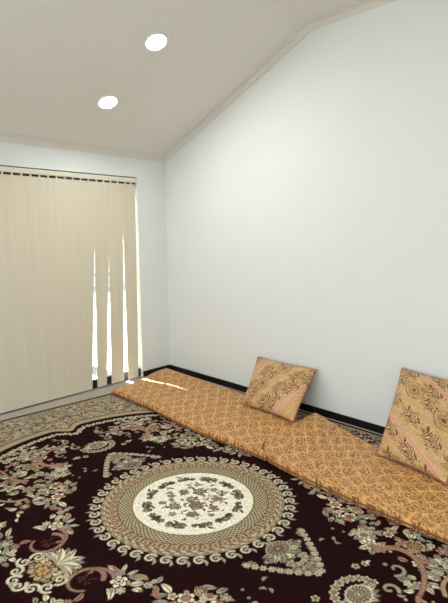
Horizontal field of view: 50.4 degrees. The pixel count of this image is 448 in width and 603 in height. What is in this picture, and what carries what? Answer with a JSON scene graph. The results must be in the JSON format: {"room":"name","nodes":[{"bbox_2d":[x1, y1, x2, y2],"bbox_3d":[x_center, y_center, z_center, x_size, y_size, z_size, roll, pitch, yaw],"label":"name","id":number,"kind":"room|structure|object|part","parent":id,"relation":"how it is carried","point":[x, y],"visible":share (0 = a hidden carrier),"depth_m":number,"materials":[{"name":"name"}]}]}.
{"room":"living room","nodes":[
{"label":"living room","id":0,"kind":"room"},
{"bbox_2d":[0,132,169,375],"bbox_3d":[-2.440,-0.090,3.751,0.140,2.583,5.320,8,11,44],"label":"wall","id":1,"kind":"structure","parent":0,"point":[150,188],"depth_m":5.25,"materials":[{"name":"white paint"}]},
{"bbox_2d":[0,166,137,413],"bbox_3d":[-1.819,-0.100,4.364,0.063,2.189,2.538,8,11,44],"label":"vertical blind","id":2,"kind":"object","parent":1,"relation":"attached to","point":[51,229],"visible":1,"depth_m":4.62,"materials":[{"name":"beige fabric"}]},
{"bbox_2d":[0,166,142,414],"bbox_3d":[-1.853,-0.054,4.403,0.090,2.315,2.556,8,11,44],"label":"window","id":3,"kind":"structure","parent":1,"relation":"attached to","point":[109,378],"depth_m":4.82,"materials":[{"name":"black"}]},
{"bbox_3d":[-1.844,1.042,4.562,0.090,0.100,2.556,8,11,44],"label":"door sill","id":4,"kind":"part","parent":3,"relation":"part of","materials":[{"name":"grey"}]},
{"bbox_2d":[143,365,169,376],"bbox_3d":[-0.785,0.807,5.557,0.012,0.064,0.381,8,11,44],"label":"baseboard","id":5,"kind":"structure","parent":1,"relation":"attached to","point":[147,372],"depth_m":5.51,"materials":[{"name":"black"}]},
{"bbox_2d":[0,0,365,154],"bbox_3d":[0.113,-1.456,0.951,7.410,1.009,5.440,8,11,44],"label":"ceiling","id":6,"kind":"structure","parent":0,"point":[58,58],"depth_m":3.71,"materials":[{"name":"paint"}]},
{"bbox_2d":[97,95,118,108],"bbox_3d":[-0.995,-1.709,4.081,0.172,0.079,0.188,6,11,40],"label":"recessed light","id":7,"kind":"object","parent":6,"relation":"in","point":[108,101],"visible":1,"depth_m":4.07,"materials":[{"name":"white"}]},
{"bbox_2d":[100,97,116,107],"bbox_3d":[-0.994,-1.708,4.080,0.147,0.001,0.147,-9,-12,-45],"label":"diffuser","id":8,"kind":"object","parent":7,"relation":"attached to","point":[107,102],"depth_m":4.08,"materials":[{"name":"white plastic"}]},
{"bbox_2d":[144,33,167,50],"bbox_3d":[-0.508,-1.940,3.560,0.172,0.079,0.188,6,11,40],"label":"recessed light","id":9,"kind":"object","parent":6,"relation":"in","point":[155,41],"visible":1,"depth_m":3.55,"materials":[{"name":"white"}]},
{"bbox_2d":[147,35,165,48],"bbox_3d":[-0.508,-1.939,3.559,0.147,0.001,0.147,-9,-12,-45],"label":"diffuser","id":10,"kind":"object","parent":9,"relation":"attached to","point":[157,41],"depth_m":3.56,"materials":[{"name":"white plastic"}]},
{"bbox_2d":[0,376,382,435],"bbox_3d":[0.125,1.488,1.388,7.200,0.100,5.200,8,11,44],"label":"floor","id":11,"kind":"structure","parent":0,"point":[105,390],"depth_m":4.65,"materials":[{"name":"carpet"}]},
{"bbox_2d":[0,390,447,602],"bbox_3d":[-0.185,1.214,2.891,4.517,0.014,3.322,8,11,44],"label":"area rug","id":12,"kind":"object","parent":11,"relation":"on","point":[108,498],"visible":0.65,"depth_m":2.63,"materials":[{"name":"multicoloured carpet"}]},
{"bbox_2d":[111,368,298,460],"bbox_3d":[-0.190,0.944,4.451,2.255,0.074,0.948,8,11,44],"label":"mattress","id":13,"kind":"object","parent":12,"relation":"on","point":[215,412],"visible":0.91,"depth_m":4.21,"materials":[{"name":"fabric"}]},
{"bbox_2d":[242,357,316,421],"bbox_3d":[0.448,0.759,4.254,0.742,0.346,0.434,8,11,44],"label":"cushion","id":14,"kind":"object","parent":13,"relation":"on","point":[277,388],"visible":1,"depth_m":4.14,"materials":[{"name":"beige fabric"}]},
{"bbox_2d":[263,413,447,543],"bbox_3d":[1.206,1.131,3.045,2.102,0.086,0.982,8,11,44],"label":"mattress","id":15,"kind":"object","parent":12,"relation":"on","point":[314,450],"visible":0.94,"depth_m":3.06,"materials":[{"name":"fabric"}]},
{"bbox_2d":[376,367,447,484],"bbox_3d":[1.356,0.811,3.260,0.568,0.510,0.629,8,11,44],"label":"cushion","id":16,"kind":"object","parent":15,"relation":"on","point":[415,435],"visible":1,"depth_m":3.21,"materials":[{"name":"beige fabric"}]},
{"bbox_2d":[165,0,447,426],"bbox_3d":[1.965,-0.438,3.038,7.200,3.410,0.120,8,11,44],"label":"wall","id":17,"kind":"structure","parent":0,"point":[307,220],"depth_m":3.98,"materials":[{"name":"white paint"}]},
{"bbox_2d":[164,22,313,160],"bbox_3d":[0.020,-1.920,4.601,1.970,0.896,0.050,8,11,44],"label":"trim","id":18,"kind":"structure","parent":17,"relation":"attached to","point":[302,33],"depth_m":4.43,"materials":[{"name":"white paint"}]},
{"bbox_2d":[169,364,384,433],"bbox_3d":[1.931,1.126,3.217,7.200,0.064,0.012,8,11,44],"label":"baseboard","id":19,"kind":"structure","parent":17,"relation":"attached to","point":[329,414],"depth_m":4.29,"materials":[{"name":"black"}]},
{"bbox_2d":[309,0,394,28],"bbox_3d":[2.593,-1.999,2.064,5.250,0.050,0.050,8,11,44],"label":"trim","id":20,"kind":"structure","parent":17,"relation":"attached to","point":[366,5],"depth_m":3.65,"materials":[{"name":"white paint"}]},
{"label":"outside","id":21,"kind":"structure","parent":0,"visible":0},
{"bbox_2d":[93,286,127,378],"bbox_3d":[-2.938,-0.338,14.830,15.910,0.100,38.000,8,11,44],"label":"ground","id":22,"kind":"structure","parent":21,"point":[94,320],"depth_m":7.53,"materials":[{"name":"white"}]},
{"bbox_2d":[94,245,124,288],"bbox_3d":[-3.667,-1.522,15.365,0.100,2.100,34.000,8,11,44],"label":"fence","id":23,"kind":"object","parent":22,"relation":"on","point":[123,245],"depth_m":15.63,"materials":[{"name":"white"}]}
]}

